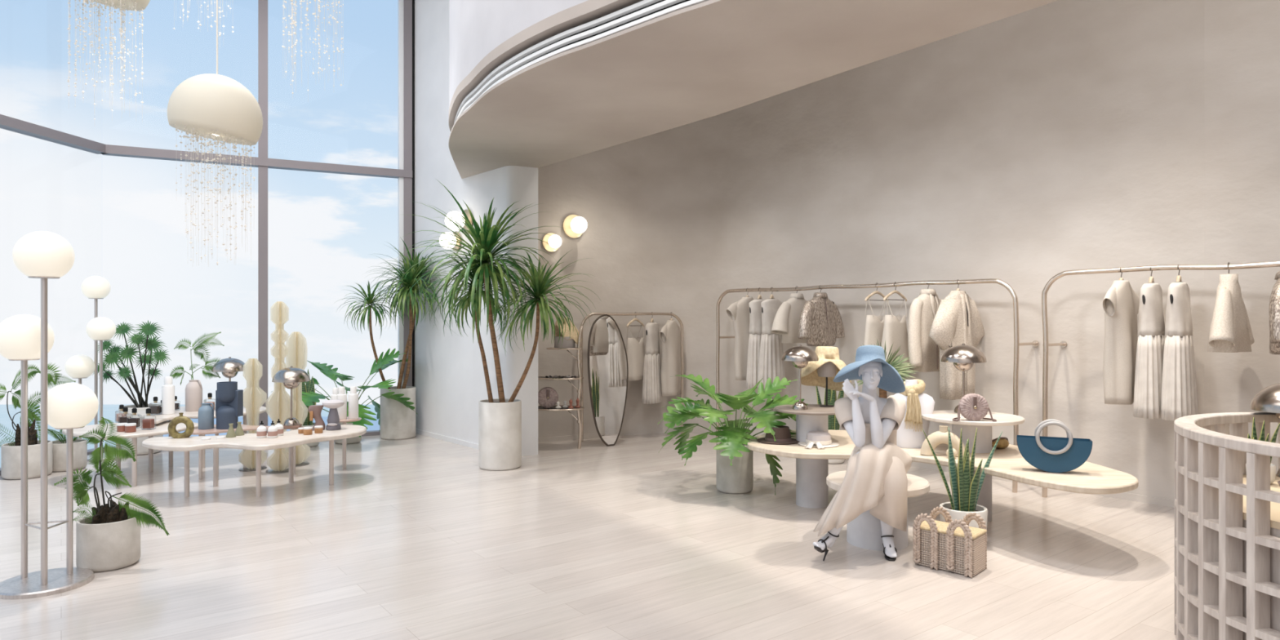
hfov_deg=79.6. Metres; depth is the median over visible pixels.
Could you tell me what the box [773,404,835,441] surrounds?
display riser
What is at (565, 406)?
holder
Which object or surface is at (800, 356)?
table lamp
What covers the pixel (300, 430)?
jar
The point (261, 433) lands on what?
lotion bottle
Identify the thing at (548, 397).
bag
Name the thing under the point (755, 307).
dress
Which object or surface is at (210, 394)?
perfume bottle
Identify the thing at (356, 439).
pot
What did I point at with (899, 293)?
clothes hanger
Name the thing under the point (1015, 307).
rail
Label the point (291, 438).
table
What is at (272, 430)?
lotion bottle
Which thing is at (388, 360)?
philodendron
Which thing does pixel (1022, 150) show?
wall
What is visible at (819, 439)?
hat
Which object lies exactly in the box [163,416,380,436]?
ground
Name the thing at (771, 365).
dress
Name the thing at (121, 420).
perfume bottle
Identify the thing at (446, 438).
baseboard
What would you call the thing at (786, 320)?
jacket
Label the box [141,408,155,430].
perfume bottle
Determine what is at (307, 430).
jar
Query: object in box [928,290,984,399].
dress
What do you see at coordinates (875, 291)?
clothes hanger
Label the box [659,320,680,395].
tunic
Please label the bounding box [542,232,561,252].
wall sconce
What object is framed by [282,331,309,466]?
sculpture
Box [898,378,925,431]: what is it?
scarf
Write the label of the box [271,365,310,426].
table lamp
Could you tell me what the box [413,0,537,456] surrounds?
wall
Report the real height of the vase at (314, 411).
0.235 m
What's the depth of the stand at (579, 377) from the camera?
9.24 m
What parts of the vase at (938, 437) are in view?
spout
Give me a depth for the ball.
5.64 m
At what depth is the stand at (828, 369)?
6.51 m
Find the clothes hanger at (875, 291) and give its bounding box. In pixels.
[864,282,888,301]
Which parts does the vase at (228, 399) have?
panel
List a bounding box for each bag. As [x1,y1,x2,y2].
[537,386,558,408]
[952,393,996,422]
[1016,418,1092,472]
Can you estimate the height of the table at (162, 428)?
0.500 m
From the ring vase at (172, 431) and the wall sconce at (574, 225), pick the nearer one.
the ring vase at (172, 431)
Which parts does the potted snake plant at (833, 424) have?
pot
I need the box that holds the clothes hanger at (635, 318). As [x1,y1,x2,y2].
[626,311,644,326]
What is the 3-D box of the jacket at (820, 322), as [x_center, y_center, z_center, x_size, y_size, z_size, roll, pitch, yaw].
[2.001,-0.007,8.499,0.772,0.588,0.200,0,0,-41]
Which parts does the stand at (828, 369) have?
rod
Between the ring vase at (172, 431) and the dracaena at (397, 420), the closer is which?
the ring vase at (172, 431)
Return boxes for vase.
[168,412,194,438]
[215,381,243,429]
[307,404,325,431]
[322,400,344,430]
[920,425,964,456]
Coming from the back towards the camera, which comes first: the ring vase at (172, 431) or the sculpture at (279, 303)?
the sculpture at (279, 303)
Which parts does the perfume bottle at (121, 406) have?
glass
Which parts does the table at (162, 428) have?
leg, leg, leg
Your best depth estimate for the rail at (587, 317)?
10.01 m
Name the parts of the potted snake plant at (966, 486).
pot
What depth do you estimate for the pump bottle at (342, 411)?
7.92 m
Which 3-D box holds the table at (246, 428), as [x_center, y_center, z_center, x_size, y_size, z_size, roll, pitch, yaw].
[-3.836,1.310,7.619,1.079,0.480,0.664,0,0,0]
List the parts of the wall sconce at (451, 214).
globe, dish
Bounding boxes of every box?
[283,423,302,427]
[554,336,574,347]
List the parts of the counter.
panel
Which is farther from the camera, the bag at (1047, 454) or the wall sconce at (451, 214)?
the wall sconce at (451, 214)
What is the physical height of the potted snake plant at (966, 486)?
0.819 m
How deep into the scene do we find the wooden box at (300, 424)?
7.60 m
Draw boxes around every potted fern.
[0,362,75,479]
[35,426,87,471]
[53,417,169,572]
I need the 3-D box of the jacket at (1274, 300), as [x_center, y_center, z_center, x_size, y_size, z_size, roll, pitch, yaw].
[4.615,-0.052,5.475,0.772,0.588,0.205,0,0,-41]
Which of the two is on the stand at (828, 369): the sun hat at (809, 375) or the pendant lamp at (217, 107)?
the sun hat at (809, 375)
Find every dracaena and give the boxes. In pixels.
[335,239,445,439]
[395,178,599,471]
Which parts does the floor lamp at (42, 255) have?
lamp shade, lamp shade, lamp shade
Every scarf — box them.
[555,316,578,344]
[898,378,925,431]
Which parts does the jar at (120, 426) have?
lid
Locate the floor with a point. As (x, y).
(413, 540)
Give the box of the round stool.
[826,470,929,551]
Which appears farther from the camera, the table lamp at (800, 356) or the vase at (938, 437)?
the table lamp at (800, 356)
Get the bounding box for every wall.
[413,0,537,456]
[537,0,1204,499]
[1204,0,1279,474]
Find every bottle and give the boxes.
[115,404,128,422]
[118,406,133,422]
[127,408,142,428]
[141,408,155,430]
[148,396,161,414]
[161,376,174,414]
[174,395,180,410]
[203,392,215,410]
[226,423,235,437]
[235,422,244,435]
[256,421,266,438]
[267,421,277,438]
[275,418,283,435]
[330,387,338,399]
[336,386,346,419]
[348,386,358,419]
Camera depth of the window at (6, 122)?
8.25 m
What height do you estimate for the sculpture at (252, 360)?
1.149 m
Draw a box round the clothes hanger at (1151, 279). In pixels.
[1148,266,1154,282]
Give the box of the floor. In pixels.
[0,432,1176,639]
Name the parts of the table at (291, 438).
leg, leg, leg, leg, leg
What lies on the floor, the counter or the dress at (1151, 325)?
the counter
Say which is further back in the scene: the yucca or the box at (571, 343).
the box at (571, 343)
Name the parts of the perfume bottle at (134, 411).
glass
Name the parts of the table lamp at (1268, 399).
lamp shade, lamp shade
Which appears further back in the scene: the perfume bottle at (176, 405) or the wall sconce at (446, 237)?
the wall sconce at (446, 237)
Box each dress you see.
[641,321,662,404]
[746,298,764,389]
[757,298,785,389]
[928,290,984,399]
[1133,282,1164,418]
[1160,281,1198,421]
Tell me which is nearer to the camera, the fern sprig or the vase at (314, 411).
the vase at (314, 411)
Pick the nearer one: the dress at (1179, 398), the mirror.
the dress at (1179, 398)
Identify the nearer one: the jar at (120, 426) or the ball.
the ball
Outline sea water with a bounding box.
[0,404,377,467]
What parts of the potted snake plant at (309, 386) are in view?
pot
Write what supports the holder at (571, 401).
on the stand at (579, 377)
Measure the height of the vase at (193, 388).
0.338 m
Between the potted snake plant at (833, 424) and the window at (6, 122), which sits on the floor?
the potted snake plant at (833, 424)
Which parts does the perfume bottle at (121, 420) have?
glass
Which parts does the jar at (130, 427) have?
lid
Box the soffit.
[448,0,1057,178]
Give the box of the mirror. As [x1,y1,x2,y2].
[587,314,628,446]
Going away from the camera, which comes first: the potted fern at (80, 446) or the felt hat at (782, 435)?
the felt hat at (782, 435)
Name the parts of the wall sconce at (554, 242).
globe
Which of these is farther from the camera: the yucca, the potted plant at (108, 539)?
the yucca
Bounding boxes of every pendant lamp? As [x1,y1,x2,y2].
[66,0,150,120]
[167,0,262,266]
[173,0,233,36]
[281,0,343,98]
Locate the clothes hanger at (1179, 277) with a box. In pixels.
[1176,264,1182,281]
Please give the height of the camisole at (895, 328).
0.730 m
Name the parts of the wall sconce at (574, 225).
globe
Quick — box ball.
[946,448,957,457]
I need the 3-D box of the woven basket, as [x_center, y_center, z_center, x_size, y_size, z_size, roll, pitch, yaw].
[1.942,1.379,4.818,0.380,0.342,0.258,0,0,44]
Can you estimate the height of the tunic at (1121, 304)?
0.996 m
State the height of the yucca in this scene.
1.372 m
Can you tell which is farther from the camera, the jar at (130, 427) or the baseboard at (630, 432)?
the baseboard at (630, 432)
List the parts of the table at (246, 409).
leg, leg, leg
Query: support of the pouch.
on the table at (1008, 463)
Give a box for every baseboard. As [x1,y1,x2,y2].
[415,428,478,449]
[537,430,635,443]
[750,438,1174,507]
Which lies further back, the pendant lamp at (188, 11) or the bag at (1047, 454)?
the pendant lamp at (188, 11)
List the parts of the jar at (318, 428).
lid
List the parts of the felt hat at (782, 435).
crown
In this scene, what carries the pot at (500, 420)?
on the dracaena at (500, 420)
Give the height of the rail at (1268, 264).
1.984 m
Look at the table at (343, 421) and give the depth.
7.96 m
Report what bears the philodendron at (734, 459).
on the floor
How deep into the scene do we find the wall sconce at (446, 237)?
9.47 m
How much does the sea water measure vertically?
0.100 m
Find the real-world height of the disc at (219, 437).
0.016 m
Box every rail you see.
[580,312,683,441]
[715,278,1039,493]
[1041,260,1279,497]
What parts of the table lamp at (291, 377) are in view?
lamp shade, stem, lamp shade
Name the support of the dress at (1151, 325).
hanging from the clothes hanger at (1151, 279)
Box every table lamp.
[211,356,248,381]
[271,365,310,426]
[781,344,818,409]
[940,343,986,413]
[1249,382,1279,477]
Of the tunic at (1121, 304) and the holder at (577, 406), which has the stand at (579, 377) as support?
the holder at (577, 406)
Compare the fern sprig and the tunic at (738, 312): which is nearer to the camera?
the fern sprig
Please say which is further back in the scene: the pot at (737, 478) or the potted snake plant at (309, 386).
the potted snake plant at (309, 386)
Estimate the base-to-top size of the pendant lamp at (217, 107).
4.284 m
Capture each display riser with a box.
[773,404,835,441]
[921,409,1024,453]
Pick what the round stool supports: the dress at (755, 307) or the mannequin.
the mannequin
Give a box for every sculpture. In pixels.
[238,358,266,471]
[265,301,288,473]
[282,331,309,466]
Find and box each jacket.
[771,293,806,343]
[798,292,844,346]
[907,288,941,372]
[1268,271,1279,354]
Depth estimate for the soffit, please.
5.37 m
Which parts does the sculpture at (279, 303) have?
plate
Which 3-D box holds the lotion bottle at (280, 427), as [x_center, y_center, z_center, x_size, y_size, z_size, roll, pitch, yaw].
[-3.284,0.975,6.981,0.081,0.150,0.081,0,0,-17]
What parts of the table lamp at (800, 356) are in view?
stem, lamp shade, lamp shade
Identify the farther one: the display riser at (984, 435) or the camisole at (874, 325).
the camisole at (874, 325)
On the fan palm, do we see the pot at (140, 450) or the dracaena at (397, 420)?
the pot at (140, 450)
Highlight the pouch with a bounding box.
[991,436,1008,448]
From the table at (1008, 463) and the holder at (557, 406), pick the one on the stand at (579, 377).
the holder at (557, 406)
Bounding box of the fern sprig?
[169,331,223,384]
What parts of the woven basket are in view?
braided handle, braided handle, lid, braided handle, braided handle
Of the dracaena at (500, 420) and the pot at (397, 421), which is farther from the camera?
the pot at (397, 421)
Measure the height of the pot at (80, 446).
0.290 m
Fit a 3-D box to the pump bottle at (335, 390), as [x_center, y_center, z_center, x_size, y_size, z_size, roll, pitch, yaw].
[-3.183,0.867,8.033,0.095,0.318,0.095,0,0,0]
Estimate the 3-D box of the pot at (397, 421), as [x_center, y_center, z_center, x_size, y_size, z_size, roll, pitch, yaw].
[-3.190,1.220,10.130,0.450,0.660,0.450,0,0,0]
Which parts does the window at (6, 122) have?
sill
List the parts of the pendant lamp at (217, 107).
lamp shade, cord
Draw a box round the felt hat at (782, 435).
[756,425,799,444]
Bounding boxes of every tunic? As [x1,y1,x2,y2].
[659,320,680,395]
[726,297,754,380]
[1102,280,1139,404]
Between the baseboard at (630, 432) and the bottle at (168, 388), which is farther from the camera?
the baseboard at (630, 432)
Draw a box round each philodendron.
[271,348,417,444]
[657,373,808,494]
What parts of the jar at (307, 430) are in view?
lid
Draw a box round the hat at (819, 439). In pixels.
[798,431,839,448]
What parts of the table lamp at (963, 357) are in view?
stem, lamp shade, lamp shade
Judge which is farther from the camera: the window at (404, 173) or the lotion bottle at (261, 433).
the window at (404, 173)
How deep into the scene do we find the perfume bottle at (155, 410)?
8.01 m
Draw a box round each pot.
[0,440,52,479]
[52,439,87,471]
[75,515,140,572]
[118,404,163,455]
[333,422,361,444]
[380,386,415,439]
[478,398,521,471]
[715,441,753,493]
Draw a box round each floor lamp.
[0,231,98,599]
[64,275,124,462]
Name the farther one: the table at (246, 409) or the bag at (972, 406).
the table at (246, 409)
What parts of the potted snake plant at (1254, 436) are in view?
pot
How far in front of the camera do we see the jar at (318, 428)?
7.11 m
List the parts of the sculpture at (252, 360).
plate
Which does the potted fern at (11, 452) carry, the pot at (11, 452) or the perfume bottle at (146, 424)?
the pot at (11, 452)
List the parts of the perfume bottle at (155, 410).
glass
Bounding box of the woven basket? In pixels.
[912,506,986,577]
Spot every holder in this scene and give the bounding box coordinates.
[555,401,560,408]
[562,400,568,408]
[568,398,573,408]
[574,398,580,408]
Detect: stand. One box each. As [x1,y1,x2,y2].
[537,325,584,448]
[817,361,837,407]
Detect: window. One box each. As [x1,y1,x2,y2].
[0,114,105,475]
[101,0,413,448]
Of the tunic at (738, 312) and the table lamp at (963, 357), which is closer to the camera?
the table lamp at (963, 357)
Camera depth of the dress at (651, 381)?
10.04 m
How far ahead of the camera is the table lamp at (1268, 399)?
3.98 m
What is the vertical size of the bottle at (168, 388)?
0.395 m
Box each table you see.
[62,420,198,486]
[137,404,267,468]
[142,424,366,497]
[191,424,303,479]
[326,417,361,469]
[746,430,1138,522]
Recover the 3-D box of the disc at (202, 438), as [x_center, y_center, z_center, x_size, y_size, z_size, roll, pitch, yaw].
[-3.807,1.042,6.738,0.072,0.016,0.072,0,0,0]
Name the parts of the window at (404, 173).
sill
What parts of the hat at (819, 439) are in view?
crown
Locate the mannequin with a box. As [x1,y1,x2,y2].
[813,345,911,560]
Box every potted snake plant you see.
[298,368,319,447]
[815,386,844,463]
[922,426,1002,533]
[1245,417,1279,484]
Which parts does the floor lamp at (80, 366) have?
lamp shade, lamp shade, lamp shade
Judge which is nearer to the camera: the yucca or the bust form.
the bust form
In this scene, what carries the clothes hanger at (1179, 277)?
hanging from the rail at (1268, 264)
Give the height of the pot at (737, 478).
0.430 m
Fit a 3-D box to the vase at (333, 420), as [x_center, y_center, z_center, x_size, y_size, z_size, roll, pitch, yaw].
[-2.941,0.908,7.368,0.200,0.284,0.200,0,0,0]
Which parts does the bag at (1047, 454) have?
ring handle, panel, ring handle, panel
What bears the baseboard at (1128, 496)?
attached to the wall at (1022, 150)
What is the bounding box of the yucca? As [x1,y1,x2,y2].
[853,339,916,398]
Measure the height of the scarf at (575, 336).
0.353 m
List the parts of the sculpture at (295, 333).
plate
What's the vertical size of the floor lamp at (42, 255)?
2.059 m
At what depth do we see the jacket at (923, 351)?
7.38 m
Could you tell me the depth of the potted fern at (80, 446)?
7.90 m
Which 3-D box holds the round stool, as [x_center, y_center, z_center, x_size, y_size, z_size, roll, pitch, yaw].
[1.655,1.330,5.360,0.690,0.440,0.690,0,0,0]
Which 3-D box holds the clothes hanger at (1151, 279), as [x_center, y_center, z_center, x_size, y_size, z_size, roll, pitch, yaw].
[4.069,-0.321,6.111,0.308,0.223,0.028,0,0,-41]
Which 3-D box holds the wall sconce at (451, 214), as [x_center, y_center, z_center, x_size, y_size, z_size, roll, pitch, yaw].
[-2.221,-1.200,9.313,0.290,0.300,0.300,0,0,-41]
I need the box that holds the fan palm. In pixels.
[97,320,170,455]
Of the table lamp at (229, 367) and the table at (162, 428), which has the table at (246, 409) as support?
the table lamp at (229, 367)
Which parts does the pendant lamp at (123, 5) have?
lamp shade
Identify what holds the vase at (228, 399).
on the table at (246, 428)
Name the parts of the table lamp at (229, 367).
lamp shade, lamp shade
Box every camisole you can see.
[626,324,644,380]
[863,298,888,346]
[880,298,909,368]
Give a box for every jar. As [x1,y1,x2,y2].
[116,422,127,431]
[124,422,136,432]
[297,427,303,433]
[302,426,312,435]
[314,425,323,433]
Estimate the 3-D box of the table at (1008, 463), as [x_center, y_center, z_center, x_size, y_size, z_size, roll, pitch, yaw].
[2.272,1.285,6.054,2.862,0.530,1.573,0,0,38]
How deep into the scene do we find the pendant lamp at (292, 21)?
5.66 m
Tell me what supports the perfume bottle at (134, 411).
on the table at (162, 428)
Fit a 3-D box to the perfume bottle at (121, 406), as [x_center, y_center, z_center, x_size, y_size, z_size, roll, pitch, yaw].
[-5.316,0.959,7.875,0.098,0.182,0.070,0,0,0]
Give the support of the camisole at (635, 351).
hanging from the clothes hanger at (635, 318)
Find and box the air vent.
[453,0,709,123]
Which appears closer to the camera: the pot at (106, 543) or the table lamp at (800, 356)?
the pot at (106, 543)
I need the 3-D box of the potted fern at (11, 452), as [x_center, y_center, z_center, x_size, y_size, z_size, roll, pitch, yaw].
[-6.075,0.983,7.618,0.874,1.135,0.399,0,0,24]
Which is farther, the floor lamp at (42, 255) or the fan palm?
the fan palm
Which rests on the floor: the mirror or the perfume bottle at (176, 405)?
the mirror
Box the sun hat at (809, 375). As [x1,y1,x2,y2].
[800,346,851,391]
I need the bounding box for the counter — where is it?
[1173,412,1279,639]
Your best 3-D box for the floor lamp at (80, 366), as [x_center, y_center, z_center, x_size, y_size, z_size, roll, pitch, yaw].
[-6.094,0.524,8.629,0.629,2.052,0.458,0,0,0]
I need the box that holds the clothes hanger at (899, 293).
[883,281,906,301]
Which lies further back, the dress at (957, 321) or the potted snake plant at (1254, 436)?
the dress at (957, 321)
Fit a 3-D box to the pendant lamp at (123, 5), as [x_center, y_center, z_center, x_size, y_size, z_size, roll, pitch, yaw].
[-3.920,-3.046,5.600,0.619,3.208,0.620,0,0,0]
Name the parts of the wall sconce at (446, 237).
dish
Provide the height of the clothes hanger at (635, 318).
0.195 m
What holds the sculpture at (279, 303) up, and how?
on the floor
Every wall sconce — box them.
[439,231,461,250]
[444,209,472,233]
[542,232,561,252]
[562,214,587,238]
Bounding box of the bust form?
[894,379,934,448]
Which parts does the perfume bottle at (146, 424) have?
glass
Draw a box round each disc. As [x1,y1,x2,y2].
[201,437,210,439]
[216,435,225,439]
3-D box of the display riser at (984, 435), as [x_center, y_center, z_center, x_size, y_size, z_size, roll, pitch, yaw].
[2.600,0.885,6.020,0.744,0.270,0.744,0,0,0]
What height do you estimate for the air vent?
0.205 m

